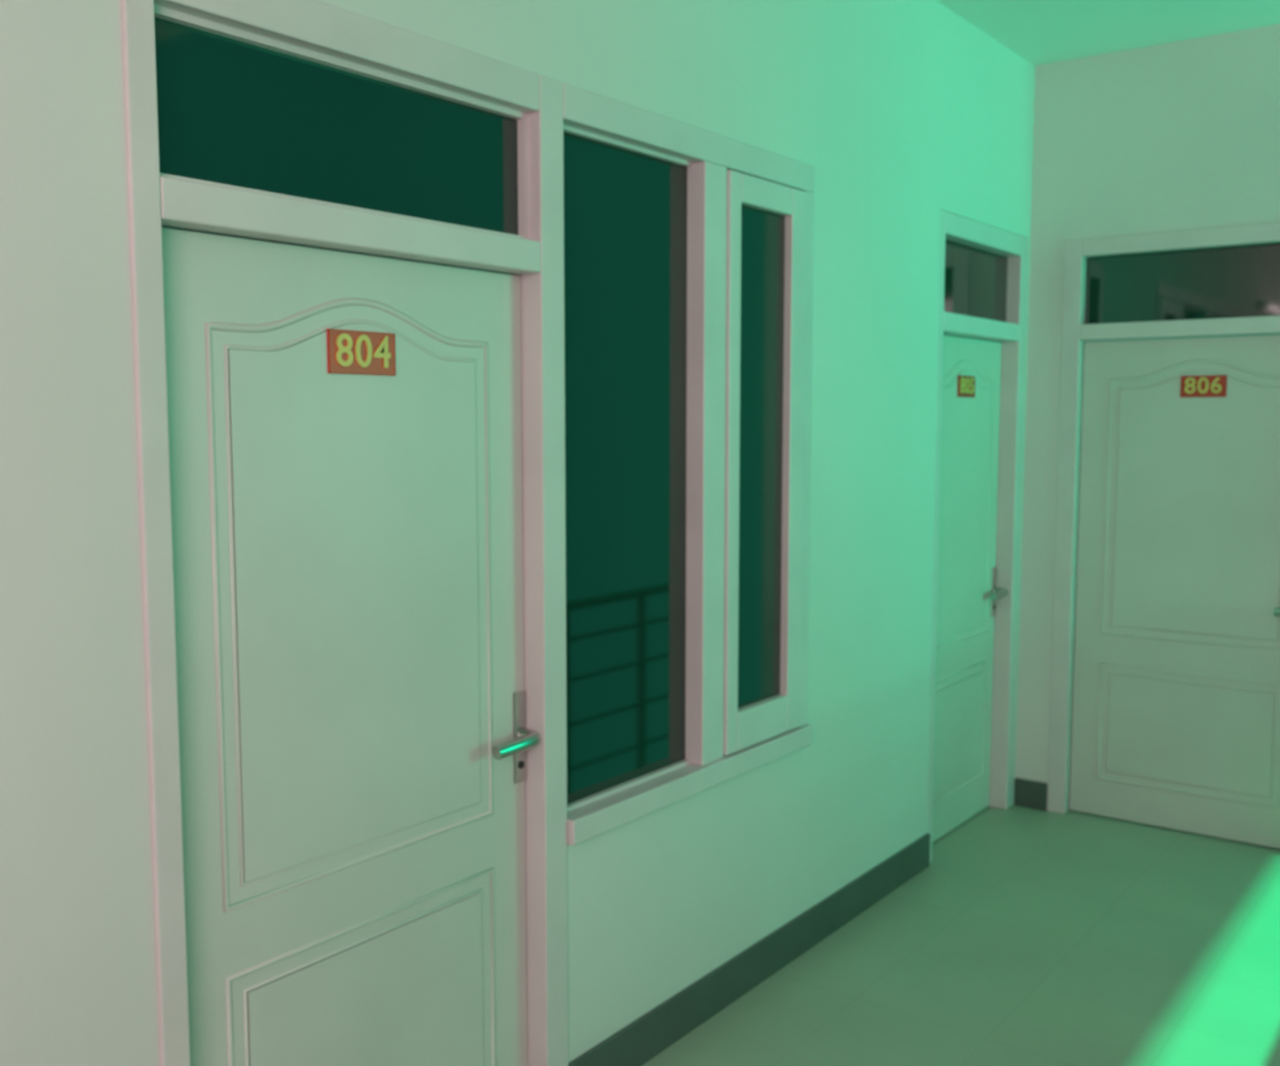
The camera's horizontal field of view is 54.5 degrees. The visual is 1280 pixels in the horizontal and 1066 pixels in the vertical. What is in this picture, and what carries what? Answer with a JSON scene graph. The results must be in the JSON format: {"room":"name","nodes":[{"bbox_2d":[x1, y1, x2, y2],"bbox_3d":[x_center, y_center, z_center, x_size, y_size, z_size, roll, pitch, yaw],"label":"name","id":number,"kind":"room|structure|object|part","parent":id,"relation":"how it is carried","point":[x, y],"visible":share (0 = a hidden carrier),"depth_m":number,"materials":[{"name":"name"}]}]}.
{"room":"apartment corridor","nodes":[
{"label":"apartment corridor","id":0,"kind":"room"},
{"bbox_2d":[0,0,1035,1065],"bbox_3d":[-0.888,-0.082,2.102,0.160,3.180,8.300,4,7,37],"label":"wall","id":1,"kind":"structure","parent":0,"point":[903,112],"depth_m":3.15,"materials":[{"name":"paint"}]},
{"bbox_2d":[153,3,528,238],"bbox_3d":[-0.544,-0.767,2.434,0.020,0.285,0.944,4,7,37],"label":"window frame","id":2,"kind":"structure","parent":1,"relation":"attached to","point":[160,12],"depth_m":2.44,"materials":[{"name":"white wood"}]},
{"bbox_2d":[121,0,568,1065],"bbox_3d":[-0.534,0.237,2.536,0.093,2.466,1.080,4,7,37],"label":"frame","id":3,"kind":"object","parent":1,"relation":"attached to","point":[156,201],"visible":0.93,"depth_m":2.42,"materials":[{"name":"paint"}]},
{"bbox_2d":[153,16,518,234],"bbox_3d":[-0.554,-0.768,2.442,0.006,0.285,0.944,4,7,37],"label":"glass","id":4,"kind":"object","parent":3,"relation":"in","point":[231,112],"depth_m":2.37,"materials":[{"name":"clear glass"}]},
{"bbox_2d":[205,297,493,912],"bbox_3d":[-0.556,0.103,2.522,0.017,1.147,0.716,4,7,37],"label":"trim","id":5,"kind":"structure","parent":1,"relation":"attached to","point":[216,326],"depth_m":2.36,"materials":[{"name":"paint"}]},
{"bbox_2d":[161,226,539,1065],"bbox_3d":[-0.540,0.454,2.543,0.112,2.018,0.938,4,7,37],"label":"leaf","id":6,"kind":"object","parent":1,"relation":"attached to","point":[208,277],"depth_m":2.40,"materials":[{"name":"paint"}]},
{"bbox_2d":[228,323,479,882],"bbox_3d":[-0.550,0.107,2.518,0.001,1.050,0.624,4,7,37],"label":"panel field","id":7,"kind":"object","parent":6,"relation":"attached to","point":[355,494],"visible":1,"depth_m":2.48,"materials":[{"name":"paint"}]},
{"bbox_2d":[326,328,395,376],"bbox_3d":[-0.552,-0.358,2.469,0.004,0.086,0.172,4,7,37],"label":"sign plate","id":8,"kind":"object","parent":7,"relation":"attached to","point":[376,364],"visible":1,"depth_m":2.47,"materials":[{"name":"red plastic"}]},
{"bbox_2d":[328,329,395,375],"bbox_3d":[-0.550,-0.358,2.467,0.001,0.082,0.168,4,7,37],"label":"sign border","id":9,"kind":"object","parent":8,"relation":"attached to","point":[329,330],"depth_m":2.46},
{"bbox_2d":[335,333,390,368],"bbox_3d":[-0.549,-0.361,2.466,0.004,0.064,0.138,4,7,37],"label":"sign digits","id":10,"kind":"object","parent":8,"relation":"attached to","point":[381,351],"depth_m":2.46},
{"bbox_2d":[248,892,483,1065],"bbox_3d":[-0.550,1.050,2.604,0.001,0.415,0.624,4,7,37],"label":"panel field","id":11,"kind":"object","parent":6,"relation":"attached to","point":[411,994],"visible":1,"depth_m":2.62,"materials":[{"name":"paint"}]},
{"bbox_3d":[-0.290,0.484,2.848,0.072,0.038,0.150,4,7,37],"label":"handle","id":12,"kind":"part","parent":6,"relation":"part of","materials":[{"name":"silver metal"}]},
{"bbox_3d":[-0.290,0.484,2.848,0.072,0.038,0.150,4,7,37],"label":"lever","id":13,"kind":"part","parent":6,"relation":"part of","materials":[{"name":"metal"}]},
{"bbox_2d":[513,689,526,783],"bbox_3d":[-0.282,0.478,2.914,0.006,0.217,0.040,4,7,37],"label":"plate","id":14,"kind":"object","parent":6,"relation":"attached to","point":[519,698],"depth_m":2.91,"materials":[{"name":"silver metal"}]},
{"bbox_2d":[515,727,527,738],"bbox_3d":[-0.277,0.475,2.910,0.009,0.038,0.040,4,7,37],"label":"rose","id":15,"kind":"object","parent":14,"relation":"attached to","point":[519,729],"depth_m":2.90,"materials":[{"name":"silver metal"}]},
{"bbox_2d":[518,760,525,768],"bbox_3d":[-0.279,0.545,2.918,0.004,0.017,0.018,4,7,37],"label":"keyhole","id":16,"kind":"object","parent":6,"relation":"attached to","point":[521,763],"visible":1,"depth_m":2.92,"materials":[{"name":"black metal"}]},
{"bbox_2d":[225,866,496,1065],"bbox_3d":[-0.556,1.050,2.609,0.017,0.506,0.716,4,7,37],"label":"trim","id":17,"kind":"structure","parent":1,"relation":"attached to","point":[229,979],"depth_m":2.60,"materials":[{"name":"paint"}]},
{"bbox_2d":[563,125,691,166],"bbox_3d":[-0.026,-0.965,3.115,0.015,0.015,0.526,4,7,37],"label":"window frame","id":18,"kind":"structure","parent":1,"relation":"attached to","point":[568,129],"depth_m":3.09,"materials":[{"name":"white wood"}]},
{"bbox_2d":[567,758,689,811],"bbox_3d":[-0.026,0.655,3.263,0.015,0.017,0.526,4,7,37],"label":"window sill","id":19,"kind":"structure","parent":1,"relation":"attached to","point":[682,763],"depth_m":3.24,"materials":[{"name":"white wood"}]},
{"bbox_2d":[563,82,814,845],"bbox_3d":[0.149,-0.183,3.399,0.111,1.786,1.174,4,7,37],"label":"frame","id":20,"kind":"object","parent":1,"relation":"attached to","point":[711,154],"visible":0.61,"depth_m":3.39,"materials":[{"name":"paint"}]},
{"bbox_2d":[563,131,686,804],"bbox_3d":[-0.048,-0.153,3.176,0.006,1.643,0.578,4,7,37],"label":"glass","id":21,"kind":"object","parent":20,"relation":"in","point":[625,211],"depth_m":3.18,"materials":[{"name":"glass"}]},
{"bbox_2d":[568,832,930,1065],"bbox_3d":[0.464,1.288,3.895,0.014,0.127,2.130,4,7,37],"label":"baseboard","id":22,"kind":"structure","parent":1,"relation":"attached to","point":[657,1029],"depth_m":3.71,"materials":[{"name":"tile"}]},
{"bbox_2d":[723,169,807,754],"bbox_3d":[0.357,-0.196,3.640,0.046,1.631,0.430,4,7,37],"label":"casement sash","id":23,"kind":"object","parent":1,"relation":"attached to","point":[745,726],"visible":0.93,"depth_m":3.68,"materials":[{"name":"white wood"}]},
{"bbox_2d":[738,204,784,708],"bbox_3d":[0.343,-0.212,3.629,0.006,1.438,0.280,4,7,37],"label":"glass","id":24,"kind":"object","parent":23,"relation":"in","point":[762,231],"depth_m":3.64,"materials":[{"name":"glass"}]},
{"bbox_2d":[932,660,985,805],"bbox_3d":[1.303,0.820,5.122,0.017,0.506,0.600,4,7,37],"label":"trim","id":25,"kind":"structure","parent":1,"relation":"attached to","point":[984,661],"depth_m":5.28,"materials":[{"name":"paint"}]},
{"bbox_2d":[936,359,993,649],"bbox_3d":[1.303,-0.126,5.035,0.017,1.147,0.600,4,7,37],"label":"trim","id":26,"kind":"structure","parent":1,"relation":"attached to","point":[957,364],"depth_m":5.23,"materials":[{"name":"paint"}]},
{"bbox_2d":[932,334,1008,841],"bbox_3d":[1.319,0.224,5.056,0.112,2.018,0.784,4,7,37],"label":"leaf","id":27,"kind":"object","parent":1,"relation":"attached to","point":[962,804],"depth_m":5.23,"materials":[{"name":"paint"}]},
{"bbox_2d":[933,673,981,794],"bbox_3d":[1.309,0.820,5.117,0.001,0.415,0.509,4,7,37],"label":"panel field","id":28,"kind":"object","parent":27,"relation":"attached to","point":[957,712],"visible":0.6,"depth_m":5.11,"materials":[{"name":"paint"}]},
{"bbox_2d":[936,372,989,638],"bbox_3d":[1.309,-0.123,5.031,0.001,1.050,0.509,4,7,37],"label":"panel field","id":29,"kind":"object","parent":27,"relation":"attached to","point":[964,420],"visible":0.93,"depth_m":5.03,"materials":[{"name":"paint"}]},
{"bbox_2d":[957,375,975,397],"bbox_3d":[1.311,-0.588,4.987,0.004,0.086,0.172,4,7,37],"label":"sign plate","id":30,"kind":"object","parent":29,"relation":"attached to","point":[968,395],"visible":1,"depth_m":4.98,"materials":[{"name":"red plastic"}]},
{"bbox_2d":[958,376,975,396],"bbox_3d":[1.313,-0.588,4.986,0.001,0.082,0.168,4,7,37],"label":"sign border","id":31,"kind":"object","parent":30,"relation":"attached to","point":[958,376],"depth_m":4.94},
{"bbox_2d":[960,376,974,393],"bbox_3d":[1.313,-0.591,4.984,0.004,0.064,0.135,4,7,37],"label":"sign digits","id":32,"kind":"object","parent":30,"relation":"attached to","point":[965,381],"depth_m":4.98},
{"bbox_2d":[990,566,996,616],"bbox_3d":[1.528,0.255,5.361,0.006,0.217,0.040,4,7,37],"label":"plate","id":33,"kind":"object","parent":27,"relation":"attached to","point":[994,569],"depth_m":5.35,"materials":[{"name":"silver metal"}]},
{"bbox_3d":[1.520,0.260,5.295,0.072,0.038,0.150,4,7,37],"label":"handle","id":34,"kind":"part","parent":27,"relation":"part of","materials":[{"name":"silver metal"}]},
{"bbox_3d":[1.520,0.260,5.295,0.072,0.038,0.150,4,7,37],"label":"lever","id":35,"kind":"part","parent":27,"relation":"part of","materials":[{"name":"metal"}]},
{"bbox_2d":[943,238,1007,321],"bbox_3d":[1.315,-0.997,4.947,0.006,0.285,0.790,4,7,37],"label":"glass","id":36,"kind":"object","parent":1,"relation":"attached to","point":[975,278],"visible":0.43,"depth_m":4.98,"materials":[{"name":"glass"}]},
{"bbox_2d":[926,209,1028,861],"bbox_3d":[1.330,0.009,5.040,0.105,2.466,0.920,4,7,37],"label":"frame","id":37,"kind":"object","parent":1,"relation":"attached to","point":[1011,333],"visible":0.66,"depth_m":5.28,"materials":[{"name":"paint"}]},
{"bbox_2d":[642,805,1279,1065],"bbox_3d":[0.957,1.693,0.978,4.649,0.150,8.460,4,7,37],"label":"floor","id":38,"kind":"structure","parent":0,"point":[1027,937],"depth_m":3.88,"materials":[{"name":"tile"}]},
{"bbox_2d":[935,0,1279,66],"bbox_3d":[0.957,-1.623,0.675,4.649,0.150,8.460,4,7,37],"label":"ceiling","id":39,"kind":"structure","parent":0,"point":[1040,32],"depth_m":4.64,"materials":[{"name":"paint"}]},
{"bbox_2d":[1015,23,1279,782],"bbox_3d":[2.162,-0.355,5.090,1.449,3.180,0.160,4,7,37],"label":"wall","id":40,"kind":"structure","parent":0,"point":[1181,135],"depth_m":5.06,"materials":[{"name":"paint"}]},
{"bbox_2d":[1013,777,1047,811],"bbox_3d":[1.716,1.148,5.454,0.144,0.122,0.014,4,7,37],"label":"baseboard","id":41,"kind":"structure","parent":40,"relation":"attached to","point":[1028,793],"depth_m":5.45,"materials":[{"name":"tile"}]},
{"bbox_2d":[1047,222,1279,814],"bbox_3d":[2.235,0.021,5.018,1.085,2.446,0.093,4,7,37],"label":"frame","id":42,"kind":"object","parent":40,"relation":"attached to","point":[1074,332],"visible":1,"depth_m":5.22,"materials":[{"name":"paint"}]},
{"bbox_2d":[1068,334,1279,848],"bbox_3d":[2.236,0.227,5.023,0.941,2.018,0.112,4,7,37],"label":"leaf","id":43,"kind":"object","parent":40,"relation":"attached to","point":[1105,360],"depth_m":5.18,"materials":[{"name":"paint"}]},
{"bbox_2d":[1107,674,1274,797],"bbox_3d":[2.243,0.823,5.087,0.627,0.415,0.001,4,7,37],"label":"panel field","id":44,"kind":"object","parent":43,"relation":"attached to","point":[1216,737],"visible":1,"depth_m":5.08,"materials":[{"name":"paint"}]},
{"bbox_2d":[1112,372,1279,639],"bbox_3d":[2.243,-0.120,5.001,0.627,1.050,0.001,4,7,37],"label":"panel field","id":45,"kind":"object","parent":43,"relation":"attached to","point":[1197,535],"visible":1,"depth_m":5.00,"materials":[{"name":"paint"}]},
{"bbox_2d":[1180,375,1226,397],"bbox_3d":[2.248,-0.585,4.953,0.172,0.086,0.004,4,7,37],"label":"sign plate","id":46,"kind":"object","parent":45,"relation":"attached to","point":[1211,378],"visible":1,"depth_m":4.95,"materials":[{"name":"red plastic"}]},
{"bbox_2d":[1184,376,1221,393],"bbox_3d":[2.245,-0.589,4.950,0.137,0.064,0.004,4,7,37],"label":"sign digits","id":47,"kind":"object","parent":46,"relation":"attached to","point":[1213,385],"depth_m":4.95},
{"bbox_2d":[1180,375,1226,396],"bbox_3d":[2.246,-0.585,4.951,0.168,0.082,0.001,4,7,37],"label":"sign border","id":48,"kind":"object","parent":46,"relation":"attached to","point":[1224,375],"depth_m":4.96,"materials":[{"name":"gold metal"}]},
{"bbox_3d":[2.530,0.307,4.785,0.150,0.038,0.072,4,7,37],"label":"handle","id":49,"kind":"part","parent":43,"relation":"part of","materials":[{"name":"silver metal"}]},
{"bbox_2d":[1084,242,1279,324],"bbox_3d":[2.251,-0.988,4.932,0.947,0.280,0.006,4,7,37],"label":"glass","id":50,"kind":"object","parent":40,"relation":"attached to","point":[1237,281],"visible":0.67,"depth_m":4.98,"materials":[{"name":"clear glass"}]},
{"bbox_2d":[1096,662,1279,810],"bbox_3d":[2.248,0.823,5.093,0.718,0.506,0.017,4,7,37],"label":"trim","id":51,"kind":"structure","parent":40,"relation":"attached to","point":[1101,663],"depth_m":5.14,"materials":[{"name":"paint"}]},
{"bbox_2d":[1101,359,1279,651],"bbox_3d":[2.248,-0.124,5.007,0.718,1.147,0.017,4,7,37],"label":"trim","id":52,"kind":"structure","parent":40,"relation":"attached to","point":[1271,376],"depth_m":5.11,"materials":[{"name":"paint"}]}
]}

